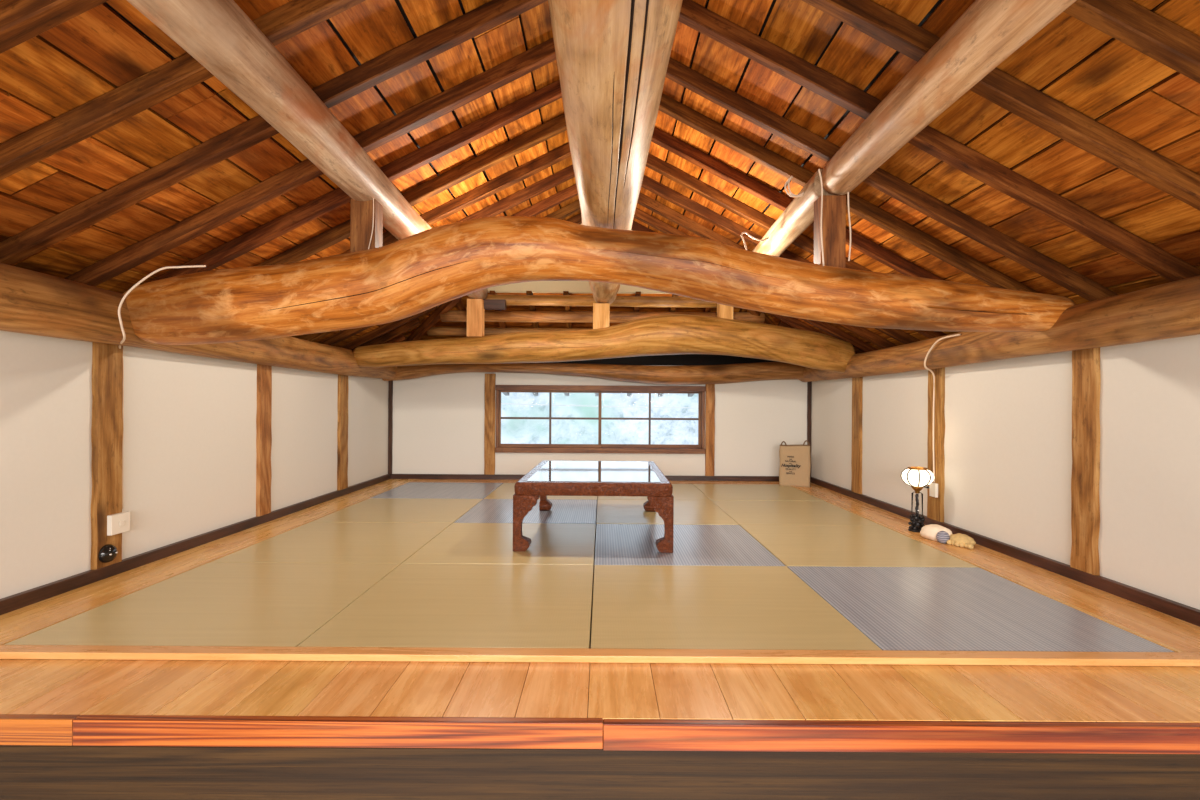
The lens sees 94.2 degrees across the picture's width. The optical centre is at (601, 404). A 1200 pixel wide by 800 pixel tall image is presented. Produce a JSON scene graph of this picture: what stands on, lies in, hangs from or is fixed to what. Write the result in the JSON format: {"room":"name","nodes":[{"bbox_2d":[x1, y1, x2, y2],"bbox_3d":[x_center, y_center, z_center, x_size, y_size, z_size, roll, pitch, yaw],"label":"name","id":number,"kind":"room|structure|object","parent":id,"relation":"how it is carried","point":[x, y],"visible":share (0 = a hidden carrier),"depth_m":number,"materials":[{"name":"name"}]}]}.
{"room":"traditional dwelling","nodes":[
{"label":"traditional dwelling","id":0,"kind":"room"},
{"bbox_2d":[0,331,388,598],"bbox_3d":[-2.218,1.236,1.475,0.260,3.559,8.150,0,0,0],"label":"wall","id":1,"kind":"structure","parent":0,"point":[189,447],"depth_m":2.61,"materials":[{"name":"paint"}]},
{"bbox_2d":[91,342,122,569],"bbox_3d":[-2.080,0.216,2.338,0.042,0.999,0.131,0,0,0],"label":"wall post","id":2,"kind":"object","parent":1,"relation":"attached to","point":[107,359],"visible":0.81,"depth_m":2.31,"materials":[{"name":"brown wood"}]},
{"bbox_2d":[98,544,117,562],"bbox_3d":[-2.046,0.618,2.322,0.035,0.076,0.076,0,0,0],"label":"socket","id":3,"kind":"object","parent":2,"relation":"attached to","point":[108,552],"visible":1,"depth_m":2.31,"materials":[{"name":"black plastic"}]},
{"bbox_2d":[107,512,129,535],"bbox_3d":[-2.052,0.503,2.371,0.026,0.084,0.094,0,0,0],"label":"switch box","id":4,"kind":"object","parent":2,"relation":"attached to","point":[118,523],"visible":1,"depth_m":2.36,"materials":[{"name":"beige plastic"}]},
{"bbox_2d":[0,474,389,614],"bbox_3d":[-2.071,0.704,3.381,0.028,0.065,4.082,0,0,0],"label":"baseboard","id":5,"kind":"structure","parent":1,"relation":"attached to","point":[31,596],"depth_m":2.54,"materials":[{"name":"brown wood"}]},
{"bbox_2d":[0,263,396,378],"bbox_3d":[-2.005,-0.354,2.460,0.237,0.242,5.920,0,0,0],"label":"log","id":6,"kind":"object","parent":1,"relation":"on","point":[31,302],"visible":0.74,"depth_m":2.13,"materials":[{"name":"brown wood"}]},
{"bbox_2d":[118,265,205,508],"bbox_3d":[-1.866,-0.058,2.234,0.516,1.012,0.202,0,0,20],"label":"power cable","id":7,"kind":"object","parent":6,"relation":"hanging from","point":[188,266],"visible":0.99,"depth_m":2.18,"materials":[{"name":"beige plastic"}]},
{"bbox_2d":[123,216,1074,344],"bbox_3d":[-0.044,-0.516,2.359,3.994,0.547,0.314,0,0,0],"label":"beam","id":8,"kind":"structure","parent":6,"relation":"on","point":[417,273],"depth_m":2.25,"materials":[{"name":"brown wood"}]},
{"bbox_2d":[350,198,382,252],"bbox_3d":[-0.994,-0.750,2.357,0.103,0.287,0.085,0,0,0],"label":"post","id":9,"kind":"object","parent":8,"relation":"on","point":[361,212],"visible":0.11,"depth_m":2.31,"materials":[{"name":"brown wood"}]},
{"bbox_2d":[548,0,682,303],"bbox_3d":[0.028,-0.885,1.960,0.294,0.288,5.120,0,0,0],"label":"log","id":10,"kind":"object","parent":8,"relation":"on","point":[612,56],"visible":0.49,"depth_m":1.36,"materials":[{"name":"brown wood"}]},
{"bbox_2d":[814,195,845,267],"bbox_3d":[0.961,-0.708,2.357,0.103,0.327,0.085,0,0,0],"label":"post","id":11,"kind":"object","parent":8,"relation":"on","point":[834,206],"visible":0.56,"depth_m":2.31,"materials":[{"name":"brown wood"}]},
{"bbox_2d":[818,169,823,265],"bbox_3d":[0.899,-0.770,2.295,0.047,0.392,0.012,0,0,-38],"label":"wire","id":12,"kind":"object","parent":11,"relation":"attached to","point":[818,169],"visible":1,"depth_m":2.30,"materials":[{"name":"beige"}]},
{"bbox_2d":[0,479,415,644],"bbox_3d":[-1.927,0.743,3.545,0.259,0.048,3.754,0,0,0],"label":"trim","id":13,"kind":"structure","parent":1,"relation":"attached to","point":[17,622],"depth_m":2.41,"materials":[{"name":"brown wood"}]},
{"bbox_2d":[256,364,271,515],"bbox_3d":[-2.080,0.216,3.421,0.042,0.999,0.128,0,0,0],"label":"wall post","id":14,"kind":"object","parent":1,"relation":"attached to","point":[264,372],"visible":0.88,"depth_m":3.40,"materials":[{"name":"brown wood"}]},
{"bbox_2d":[337,375,348,489],"bbox_3d":[-2.080,0.216,4.460,0.042,0.999,0.147,0,0,0],"label":"wall post","id":15,"kind":"object","parent":1,"relation":"attached to","point":[342,427],"visible":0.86,"depth_m":4.43,"materials":[{"name":"brown wood"}]},
{"bbox_2d":[487,223,669,293],"bbox_3d":[-0.018,-1.285,4.725,2.705,0.669,0.050,0,0,0],"label":"wall","id":16,"kind":"structure","parent":0,"point":[534,286],"depth_m":4.70,"materials":[{"name":"beige paint"}]},
{"bbox_2d":[406,297,461,340],"bbox_3d":[-1.535,-0.767,5.040,0.056,0.389,0.996,0,0,-43],"label":"rafter","id":17,"kind":"object","parent":16,"relation":"attached to","point":[434,317],"visible":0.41,"depth_m":5.01,"materials":[{"name":"brown wood"}]},
{"bbox_2d":[486,294,716,307],"bbox_3d":[-0.020,-0.867,4.655,2.050,0.098,0.090,0,0,0],"label":"pole","id":18,"kind":"object","parent":16,"relation":"attached to","point":[537,300],"visible":0.73,"depth_m":4.62,"materials":[{"name":"brown wood"}]},
{"bbox_2d":[747,309,774,324],"bbox_3d":[1.484,-0.748,5.040,0.056,0.389,0.980,0,0,41],"label":"rafter","id":19,"kind":"object","parent":16,"relation":"attached to","point":[768,320],"visible":0.04,"depth_m":4.96,"materials":[{"name":"brown wood"}]},
{"bbox_2d":[427,327,592,335],"bbox_3d":[0.004,-0.674,5.190,3.240,0.078,0.078,0,0,0],"label":"pole","id":20,"kind":"object","parent":19,"relation":"attached to","point":[433,331],"visible":0.23,"depth_m":5.16,"materials":[{"name":"brown wood"}]},
{"bbox_2d":[440,310,764,322],"bbox_3d":[0.005,-0.777,4.930,2.840,0.102,0.103,0,0,0],"label":"pole","id":21,"kind":"object","parent":19,"relation":"attached to","point":[451,315],"visible":0.57,"depth_m":4.89,"materials":[{"name":"brown wood"}]},
{"bbox_2d":[392,354,806,475],"bbox_3d":[-0.006,0.914,5.610,4.600,4.229,0.320,0,0,0],"label":"wall","id":22,"kind":"structure","parent":0,"point":[438,420],"depth_m":5.45,"materials":[{"name":"paint"}]},
{"bbox_2d":[388,381,392,473],"bbox_3d":[-2.062,0.202,5.449,0.039,1.029,0.042,0,0,0],"label":"wall post","id":23,"kind":"object","parent":22,"relation":"attached to","point":[390,391],"visible":0.84,"depth_m":5.43,"materials":[{"name":"brown wood"}]},
{"bbox_2d":[484,373,495,474],"bbox_3d":[-1.093,0.208,5.449,0.106,1.029,0.042,0,0,0],"label":"wall post","id":24,"kind":"object","parent":22,"relation":"attached to","point":[490,378],"visible":1,"depth_m":5.43,"materials":[{"name":"brown wood"}]},
{"bbox_2d":[390,474,778,480],"bbox_3d":[-0.025,0.716,5.436,4.120,0.065,0.028,0,0,0],"label":"baseboard","id":25,"kind":"structure","parent":22,"relation":"attached to","point":[392,476],"depth_m":5.42,"materials":[{"name":"brown wood"}]},
{"bbox_2d":[382,362,804,384],"bbox_3d":[-0.046,-0.310,5.330,4.108,0.225,0.236,0,0,0],"label":"log","id":26,"kind":"object","parent":22,"relation":"attached to","point":[744,372],"visible":0.86,"depth_m":5.23,"materials":[{"name":"brown wood"}]},
{"bbox_2d":[411,479,778,484],"bbox_3d":[-0.037,0.755,5.306,3.520,0.048,0.233,0,0,0],"label":"trim","id":27,"kind":"structure","parent":22,"relation":"attached to","point":[416,480],"depth_m":5.31,"materials":[{"name":"brown wood"}]},
{"bbox_2d":[495,385,705,453],"bbox_3d":[-0.015,0.140,5.478,2.041,0.658,0.125,0,0,0],"label":"window","id":28,"kind":"structure","parent":22,"relation":"in","point":[649,448],"depth_m":5.44,"materials":[{"name":"brown wood"}]},
{"bbox_2d":[705,384,714,475],"bbox_3d":[1.054,0.221,5.449,0.092,1.029,0.042,0,0,0],"label":"wall post","id":29,"kind":"object","parent":22,"relation":"attached to","point":[710,388],"visible":0.85,"depth_m":5.43,"materials":[{"name":"brown wood"}]},
{"bbox_2d":[807,381,811,476],"bbox_3d":[2.021,0.227,5.449,0.042,1.029,0.042,0,0,0],"label":"wall post","id":30,"kind":"object","parent":22,"relation":"attached to","point":[809,384],"visible":0.6,"depth_m":5.43,"materials":[{"name":"brown wood"}]},
{"bbox_2d":[0,0,1199,352],"bbox_3d":[0.006,-1.033,1.525,4.763,1.277,8.490,0,0,0],"label":"ceiling","id":31,"kind":"structure","parent":0,"point":[79,60],"depth_m":1.97,"materials":[{"name":"brown wood"}]},
{"bbox_2d":[0,0,108,53],"bbox_3d":[-1.127,-1.025,1.312,2.264,1.172,0.056,0,0,0],"label":"rafter","id":32,"kind":"object","parent":31,"relation":"attached to","point":[21,21],"visible":1,"depth_m":1.30,"materials":[{"name":"brown wood"}]},
{"bbox_2d":[0,0,364,179],"bbox_3d":[-1.128,-1.024,1.638,2.264,1.172,0.051,0,0,0],"label":"rafter","id":33,"kind":"object","parent":31,"relation":"attached to","point":[295,17],"visible":0.84,"depth_m":1.62,"materials":[{"name":"brown wood"}]},
{"bbox_2d":[0,0,547,264],"bbox_3d":[-1.127,-1.025,1.982,2.264,1.172,0.050,0,0,0],"label":"rafter","id":34,"kind":"object","parent":31,"relation":"attached to","point":[18,247],"visible":0.89,"depth_m":1.96,"materials":[{"name":"brown wood"}]},
{"bbox_2d":[64,38,555,286],"bbox_3d":[-1.127,-1.024,2.325,2.264,1.172,0.056,0,0,0],"label":"rafter","id":35,"kind":"object","parent":31,"relation":"attached to","point":[542,54],"visible":0.68,"depth_m":2.30,"materials":[{"name":"brown wood"}]},
{"bbox_2d":[146,79,561,282],"bbox_3d":[-1.127,-1.025,2.616,2.264,1.172,0.050,0,0,0],"label":"rafter","id":36,"kind":"object","parent":31,"relation":"attached to","point":[550,93],"visible":0.61,"depth_m":2.60,"materials":[{"name":"brown wood"}]},
{"bbox_2d":[353,318,420,349],"bbox_3d":[-1.956,-0.617,5.075,0.613,0.346,0.052,0,0,1],"label":"rafter","id":37,"kind":"object","parent":31,"relation":"attached to","point":[416,322],"visible":0.6,"depth_m":5.05,"materials":[{"name":"brown wood"}]},
{"bbox_2d":[340,306,436,349],"bbox_3d":[-1.846,-0.671,4.826,0.832,0.456,0.055,0,0,0],"label":"rafter","id":38,"kind":"object","parent":31,"relation":"attached to","point":[388,327],"visible":0.63,"depth_m":4.80,"materials":[{"name":"brown wood"}]},
{"bbox_2d":[256,113,566,265],"bbox_3d":[-1.127,-1.025,2.929,2.264,1.172,0.057,0,0,0],"label":"rafter","id":39,"kind":"object","parent":31,"relation":"attached to","point":[557,125],"visible":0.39,"depth_m":2.90,"materials":[{"name":"brown wood"}]},
{"bbox_2d":[299,200,580,341],"bbox_3d":[-1.127,-1.025,4.177,2.264,1.172,0.054,0,0,0],"label":"rafter","id":40,"kind":"object","parent":31,"relation":"attached to","point":[574,207],"visible":0.16,"depth_m":4.15,"materials":[{"name":"brown wood"}]},
{"bbox_2d":[318,213,581,345],"bbox_3d":[-1.127,-1.025,4.474,2.264,1.172,0.058,0,0,0],"label":"rafter","id":41,"kind":"object","parent":31,"relation":"attached to","point":[342,335],"visible":0.16,"depth_m":4.45,"materials":[{"name":"brown wood"}]},
{"bbox_2d":[342,142,570,253],"bbox_3d":[-1.127,-1.025,3.245,2.264,1.171,0.054,0,0,0],"label":"rafter","id":42,"kind":"object","parent":31,"relation":"attached to","point":[563,152],"visible":0.3,"depth_m":3.22,"materials":[{"name":"brown wood"}]},
{"bbox_2d":[455,165,574,222],"bbox_3d":[-1.127,-1.025,3.552,2.264,1.172,0.050,0,0,0],"label":"rafter","id":43,"kind":"object","parent":31,"relation":"attached to","point":[566,174],"visible":0.23,"depth_m":3.53,"materials":[{"name":"brown wood"}]},
{"bbox_2d":[511,184,577,216],"bbox_3d":[-1.127,-1.025,3.867,2.264,1.172,0.052,0,0,0],"label":"rafter","id":44,"kind":"object","parent":31,"relation":"attached to","point":[570,192],"visible":0.14,"depth_m":3.84,"materials":[{"name":"brown wood"}]},
{"bbox_2d":[631,220,877,351],"bbox_3d":[1.121,-0.999,4.525,2.225,1.195,0.052,0,0,0],"label":"rafter","id":45,"kind":"object","parent":31,"relation":"attached to","point":[826,327],"visible":0.26,"depth_m":4.50,"materials":[{"name":"brown wood"}]},
{"bbox_2d":[646,153,872,271],"bbox_3d":[1.121,-0.998,3.297,2.225,1.196,0.052,0,0,0],"label":"rafter","id":46,"kind":"object","parent":31,"relation":"attached to","point":[654,163],"visible":0.32,"depth_m":3.28,"materials":[{"name":"brown wood"}]},
{"bbox_2d":[634,208,897,348],"bbox_3d":[1.121,-0.999,4.225,2.225,1.195,0.055,0,0,0],"label":"rafter","id":47,"kind":"object","parent":31,"relation":"attached to","point":[650,220],"visible":0.27,"depth_m":4.20,"materials":[{"name":"brown wood"}]},
{"bbox_2d":[637,193,920,343],"bbox_3d":[1.121,-0.999,3.915,2.225,1.195,0.053,0,0,0],"label":"rafter","id":48,"kind":"object","parent":31,"relation":"attached to","point":[645,201],"visible":0.34,"depth_m":3.89,"materials":[{"name":"brown wood"}]},
{"bbox_2d":[641,175,946,338],"bbox_3d":[1.121,-0.999,3.606,2.225,1.195,0.054,0,0,0],"label":"rafter","id":49,"kind":"object","parent":31,"relation":"attached to","point":[655,187],"visible":0.35,"depth_m":3.58,"materials":[{"name":"brown wood"}]},
{"bbox_2d":[651,127,945,280],"bbox_3d":[1.121,-0.999,2.979,2.225,1.195,0.049,0,0,0],"label":"rafter","id":50,"kind":"object","parent":31,"relation":"attached to","point":[661,138],"visible":0.44,"depth_m":2.96,"materials":[{"name":"brown wood"}]},
{"bbox_2d":[768,313,859,353],"bbox_3d":[1.808,-0.635,4.823,0.846,0.479,0.054,0,0,0],"label":"rafter","id":51,"kind":"object","parent":31,"relation":"attached to","point":[791,321],"visible":0.27,"depth_m":4.80,"materials":[{"name":"brown wood"}]},
{"bbox_2d":[659,93,1038,292],"bbox_3d":[1.121,-0.999,2.658,2.225,1.195,0.052,0,0,0],"label":"rafter","id":52,"kind":"object","parent":31,"relation":"attached to","point":[860,207],"visible":0.6,"depth_m":2.64,"materials":[{"name":"brown wood"}]},
{"bbox_2d":[753,168,833,256],"bbox_3d":[0.947,-0.924,3.433,0.230,0.206,2.138,0,0,1],"label":"log","id":53,"kind":"object","parent":52,"relation":"hanging from","point":[799,214],"depth_m":2.71,"materials":[{"name":"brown wood"}]},
{"bbox_2d":[666,58,1118,301],"bbox_3d":[1.121,-0.998,2.384,2.225,1.195,0.049,0,0,0],"label":"rafter","id":54,"kind":"object","parent":31,"relation":"attached to","point":[887,183],"visible":0.69,"depth_m":2.36,"materials":[{"name":"brown wood"}]},
{"bbox_2d":[678,0,1199,281],"bbox_3d":[1.121,-0.999,2.027,2.225,1.195,0.051,0,0,0],"label":"rafter","id":55,"kind":"object","parent":31,"relation":"attached to","point":[697,17],"visible":0.88,"depth_m":2.00,"materials":[{"name":"brown wood"}]},
{"bbox_2d":[822,0,1075,194],"bbox_3d":[0.995,-0.952,0.880,0.183,0.176,2.960,0,0,0],"label":"log","id":56,"kind":"object","parent":31,"relation":"attached to","point":[988,32],"visible":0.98,"depth_m":1.54,"materials":[{"name":"brown wood"}]},
{"bbox_2d":[847,192,850,260],"bbox_3d":[1.020,-0.736,2.301,0.017,0.285,0.008,0,0,14],"label":"wire","id":57,"kind":"object","parent":56,"relation":"hanging from","point":[847,192],"visible":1,"depth_m":2.30,"materials":[{"name":"beige"}]},
{"bbox_2d":[802,0,1199,210],"bbox_3d":[1.121,-0.999,1.683,2.225,1.195,0.053,0,0,0],"label":"rafter","id":58,"kind":"object","parent":31,"relation":"attached to","point":[868,17],"visible":0.86,"depth_m":1.66,"materials":[{"name":"brown wood"}]},
{"bbox_2d":[1063,0,1199,83],"bbox_3d":[1.121,-0.999,1.345,2.225,1.195,0.047,0,0,0],"label":"rafter","id":59,"kind":"object","parent":31,"relation":"attached to","point":[1128,22],"visible":0.93,"depth_m":1.32,"materials":[{"name":"brown wood"}]},
{"bbox_2d":[0,496,1199,722],"bbox_3d":[-0.025,0.779,3.393,4.120,0.060,4.115,0,0,0],"label":"floor","id":60,"kind":"structure","parent":0,"point":[685,691],"depth_m":1.47,"materials":[{"name":"brown wood"}]},
{"bbox_2d":[0,714,79,745],"bbox_3d":[-1.666,0.769,1.323,0.838,0.062,0.022,0,0,0],"label":"board","id":61,"kind":"object","parent":60,"relation":"attached to","point":[15,729],"visible":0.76,"depth_m":1.31,"materials":[{"name":"brown wood"}]},
{"bbox_2d":[4,562,400,646],"bbox_3d":[-1.357,0.743,2.108,0.876,0.045,0.876,0,0,0],"label":"mat","id":62,"kind":"object","parent":60,"relation":"on","point":[211,603],"visible":0.83,"depth_m":1.98,"materials":[{"name":"wicker"}]},
{"bbox_2d":[212,522,451,563],"bbox_3d":[-1.357,0.744,2.988,0.876,0.045,0.876,0,0,0],"label":"mat","id":63,"kind":"object","parent":60,"relation":"on","point":[311,542],"visible":0.83,"depth_m":2.88,"materials":[{"name":"wicker"}]},
{"bbox_2d":[73,715,602,748],"bbox_3d":[-0.622,0.775,1.323,1.248,0.062,0.022,0,0,0],"label":"board","id":64,"kind":"object","parent":60,"relation":"attached to","point":[88,730],"visible":1,"depth_m":1.31,"materials":[{"name":"brown wood"}]},
{"bbox_2d":[312,498,482,522],"bbox_3d":[-1.357,0.744,3.868,0.876,0.045,0.876,0,0,0],"label":"mat","id":65,"kind":"object","parent":60,"relation":"on","point":[373,510],"visible":0.83,"depth_m":3.79,"materials":[{"name":"wicker"}]},
{"bbox_2d":[371,482,502,498],"bbox_3d":[-1.357,0.743,4.748,0.876,0.045,0.876,0,0,0],"label":"mat","id":66,"kind":"object","parent":60,"relation":"on","point":[424,490],"visible":0.83,"depth_m":4.68,"materials":[{"name":"grey wicker"}]},
{"bbox_2d":[297,564,593,648],"bbox_3d":[-0.477,0.748,2.108,0.876,0.045,0.876,0,0,0],"label":"mat","id":67,"kind":"object","parent":60,"relation":"on","point":[414,605],"visible":0.9,"depth_m":1.98,"materials":[{"name":"wicker"}]},
{"bbox_2d":[402,523,595,573],"bbox_3d":[-0.477,0.748,2.988,0.876,0.045,0.876,0,0,0],"label":"mat","id":68,"kind":"object","parent":60,"relation":"on","point":[459,543],"visible":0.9,"depth_m":2.88,"materials":[{"name":"wicker"}]},
{"bbox_2d":[513,460,673,552],"bbox_3d":[-0.036,0.557,3.320,0.796,0.342,1.126,0,0,1],"label":"table","id":69,"kind":"object","parent":68,"relation":"on","point":[549,477],"visible":1,"depth_m":2.77,"materials":[{"name":"brown wood"}]},
{"bbox_2d":[454,499,596,523],"bbox_3d":[-0.477,0.749,3.868,0.876,0.045,0.876,0,0,0],"label":"mat","id":70,"kind":"object","parent":60,"relation":"on","point":[563,511],"visible":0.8,"depth_m":3.75,"materials":[{"name":"grey wicker"}]},
{"bbox_2d":[484,483,596,499],"bbox_3d":[-0.477,0.749,4.748,0.876,0.045,0.876,0,0,0],"label":"mat","id":71,"kind":"object","parent":60,"relation":"on","point":[506,490],"visible":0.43,"depth_m":4.46,"materials":[{"name":"wicker"}]},
{"bbox_2d":[0,645,1199,665],"bbox_3d":[-0.025,0.737,1.643,4.120,0.021,0.051,0,0,0],"label":"trim","id":72,"kind":"structure","parent":60,"relation":"on","point":[97,652],"depth_m":1.62,"materials":[{"name":"brown wood"}]},
{"bbox_2d":[598,484,709,499],"bbox_3d":[0.403,0.753,4.748,0.876,0.045,0.876,0,0,0],"label":"mat","id":73,"kind":"object","parent":60,"relation":"on","point":[680,491],"visible":0.43,"depth_m":4.47,"materials":[{"name":"wicker"}]},
{"bbox_2d":[596,499,738,524],"bbox_3d":[0.403,0.753,3.868,0.876,0.045,0.876,0,0,0],"label":"mat","id":74,"kind":"object","parent":60,"relation":"on","point":[691,512],"visible":0.67,"depth_m":3.75,"materials":[{"name":"wicker"}]},
{"bbox_2d":[594,524,784,565],"bbox_3d":[0.403,0.754,2.988,0.876,0.045,0.876,0,0,0],"label":"mat","id":75,"kind":"object","parent":60,"relation":"on","point":[616,544],"visible":0.8,"depth_m":2.88,"materials":[{"name":"grey wicker"}]},
{"bbox_2d":[591,565,880,649],"bbox_3d":[0.403,0.754,2.108,0.876,0.045,0.876,0,0,0],"label":"mat","id":76,"kind":"object","parent":60,"relation":"on","point":[634,606],"visible":0.9,"depth_m":1.98,"materials":[{"name":"wicker"}]},
{"bbox_2d":[693,484,823,500],"bbox_3d":[1.283,0.759,4.748,0.876,0.045,0.876,0,0,0],"label":"mat","id":77,"kind":"object","parent":60,"relation":"on","point":[742,492],"visible":0.73,"depth_m":4.68,"materials":[{"name":"wicker"}]},
{"bbox_2d":[712,500,881,525],"bbox_3d":[1.283,0.760,3.868,0.876,0.045,0.876,0,0,0],"label":"mat","id":78,"kind":"object","parent":60,"relation":"on","point":[741,512],"visible":0.83,"depth_m":3.79,"materials":[{"name":"wicker"}]},
{"bbox_2d":[740,525,976,566],"bbox_3d":[1.283,0.759,2.988,0.876,0.045,0.876,0,0,0],"label":"mat","id":79,"kind":"object","parent":60,"relation":"on","point":[793,545],"visible":0.83,"depth_m":2.89,"materials":[{"name":"wicker"}]},
{"bbox_2d":[603,719,1199,753],"bbox_3d":[1.019,0.788,1.323,2.032,0.063,0.022,0,0,0],"label":"board","id":80,"kind":"object","parent":60,"relation":"attached to","point":[618,734],"visible":1,"depth_m":1.31,"materials":[{"name":"brown wood"}]},
{"bbox_2d":[787,566,1173,651],"bbox_3d":[1.283,0.760,2.108,0.876,0.045,0.876,0,0,0],"label":"mat","id":81,"kind":"object","parent":60,"relation":"on","point":[896,608],"visible":0.83,"depth_m":1.97,"materials":[{"name":"grey wicker"}]},
{"bbox_2d":[811,334,1199,609],"bbox_3d":[2.162,1.278,1.475,0.260,3.529,8.150,0,0,0],"label":"wall","id":82,"kind":"structure","parent":0,"point":[1008,439],"depth_m":2.56,"materials":[{"name":"paint"}]},
{"bbox_2d":[0,745,1199,799],"bbox_3d":[-0.026,0.951,1.409,4.120,0.276,0.182,0,0,0],"label":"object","id":83,"kind":"object","parent":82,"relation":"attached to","point":[27,772],"visible":0.5,"depth_m":1.32,"materials":[{"name":"brown wood"}]},
{"bbox_2d":[851,377,862,493],"bbox_3d":[2.038,0.242,4.440,0.042,0.999,0.146,0,0,0],"label":"wall post","id":84,"kind":"object","parent":82,"relation":"attached to","point":[857,383],"visible":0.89,"depth_m":4.41,"materials":[{"name":"brown wood"}]},
{"bbox_2d":[927,367,944,521],"bbox_3d":[2.038,0.242,3.389,0.042,0.999,0.147,0,0,0],"label":"wall post","id":85,"kind":"object","parent":82,"relation":"attached to","point":[935,506],"visible":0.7,"depth_m":3.35,"materials":[{"name":"brown wood"}]},
{"bbox_2d":[929,482,937,497],"bbox_3d":[2.003,0.513,3.370,0.020,0.084,0.064,0,0,0],"label":"wall socket","id":86,"kind":"object","parent":85,"relation":"attached to","point":[933,487],"visible":0.94,"depth_m":3.36,"materials":[{"name":"beige plastic"}]},
{"bbox_2d":[924,334,961,481],"bbox_3d":[1.910,0.045,3.186,0.109,0.845,0.468,0,0,16],"label":"power cable","id":87,"kind":"object","parent":85,"relation":"attached to","point":[938,340],"visible":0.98,"depth_m":3.38,"materials":[{"name":"beige plastic"}]},
{"bbox_2d":[792,482,1199,651],"bbox_3d":[1.866,0.767,3.545,0.283,0.048,3.754,0,0,0],"label":"trim","id":88,"kind":"structure","parent":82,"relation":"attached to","point":[1184,636],"depth_m":2.28,"materials":[{"name":"brown wood"}]},
{"bbox_2d":[779,440,810,486],"bbox_3d":[1.772,0.531,5.124,0.274,0.422,0.127,0,0,21],"label":"canvas bag","id":89,"kind":"object","parent":88,"relation":"on","point":[795,460],"visible":1,"depth_m":5.07,"materials":[{"name":"brown"}]},
{"bbox_2d":[901,467,933,532],"bbox_3d":[1.859,0.556,3.290,0.175,0.375,0.175,0,0,0],"label":"table lamp","id":90,"kind":"object","parent":88,"relation":"on","point":[917,478],"visible":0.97,"depth_m":3.26,"materials":[{"name":"white"}]},
{"bbox_2d":[920,524,975,548],"bbox_3d":[1.868,0.701,3.014,0.133,0.082,0.291,0,0,-32],"label":"cloth bundle","id":91,"kind":"object","parent":88,"relation":"on","point":[934,532],"visible":1,"depth_m":2.98,"materials":[{"name":"beige fabric"}]},
{"bbox_2d":[799,275,1199,381],"bbox_3d":[1.965,-0.323,2.460,0.216,0.219,5.920,0,0,0],"label":"log","id":92,"kind":"object","parent":82,"relation":"on","point":[1172,309],"visible":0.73,"depth_m":2.24,"materials":[{"name":"brown wood"}]},
{"bbox_2d":[353,314,854,372],"bbox_3d":[0.007,-0.492,4.420,3.905,0.462,0.314,0,0,0],"label":"beam","id":93,"kind":"structure","parent":92,"relation":"on","point":[667,334],"depth_m":4.32,"materials":[{"name":"brown wood"}]},
{"bbox_2d":[467,299,484,336],"bbox_3d":[-1.001,-0.685,4.420,0.120,0.297,0.100,0,0,0],"label":"post","id":94,"kind":"object","parent":93,"relation":"on","point":[475,307],"visible":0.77,"depth_m":4.37,"materials":[{"name":"brown wood"}]},
{"bbox_2d":[127,0,487,299],"bbox_3d":[-0.995,-0.943,1.950,0.195,0.218,5.100,0,0,0],"label":"log","id":95,"kind":"object","parent":94,"relation":"on","point":[218,34],"visible":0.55,"depth_m":1.60,"materials":[{"name":"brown wood"}]},
{"bbox_2d":[484,299,505,309],"bbox_3d":[-0.856,-0.803,4.470,0.172,0.075,0.060,0,0,0],"label":"block","id":96,"kind":"object","parent":94,"relation":"attached to","point":[489,304],"visible":1,"depth_m":4.44,"materials":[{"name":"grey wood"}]},
{"bbox_2d":[593,303,609,328],"bbox_3d":[-0.006,-0.689,4.420,0.130,0.217,0.100,0,0,0],"label":"post","id":97,"kind":"object","parent":93,"relation":"on","point":[601,311],"visible":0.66,"depth_m":4.37,"materials":[{"name":"brown wood"}]},
{"bbox_2d":[717,304,732,318],"bbox_3d":[0.975,-0.717,4.420,0.110,0.207,0.100,0,0,0],"label":"post","id":98,"kind":"object","parent":93,"relation":"on","point":[723,311],"visible":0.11,"depth_m":4.37,"materials":[{"name":"brown wood"}]},
{"bbox_2d":[810,477,1199,626],"bbox_3d":[2.022,0.729,3.381,0.028,0.065,4.082,0,0,0],"label":"baseboard","id":99,"kind":"structure","parent":82,"relation":"attached to","point":[1183,612],"depth_m":2.45,"materials":[{"name":"brown wood"}]},
{"bbox_2d":[1070,347,1100,574],"bbox_3d":[2.038,0.242,2.342,0.042,0.999,0.122,0,0,0],"label":"wall post","id":100,"kind":"object","parent":82,"relation":"attached to","point":[1086,375],"visible":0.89,"depth_m":2.33,"materials":[{"name":"brown wood"}]},
{"label":"outside","id":101,"kind":"structure","parent":0,"visible":0},
{"bbox_2d":[501,392,697,444],"bbox_3d":[0.004,-0.764,11.236,18.036,9.147,5.247,0,0,0],"label":"window glass","id":102,"kind":"object","parent":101,"point":[513,431],"visible":0.06,"depth_m":10.82,"materials":[{"name":"glass"}]},
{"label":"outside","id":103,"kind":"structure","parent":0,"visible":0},
{"bbox_2d":[501,403,697,408],"bbox_3d":[0.000,-0.003,8.200,6.000,0.111,0.016,0,0,0],"label":"overhead wire","id":104,"kind":"object","parent":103,"point":[501,403],"visible":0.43,"depth_m":8.20,"materials":[{"name":"white"}]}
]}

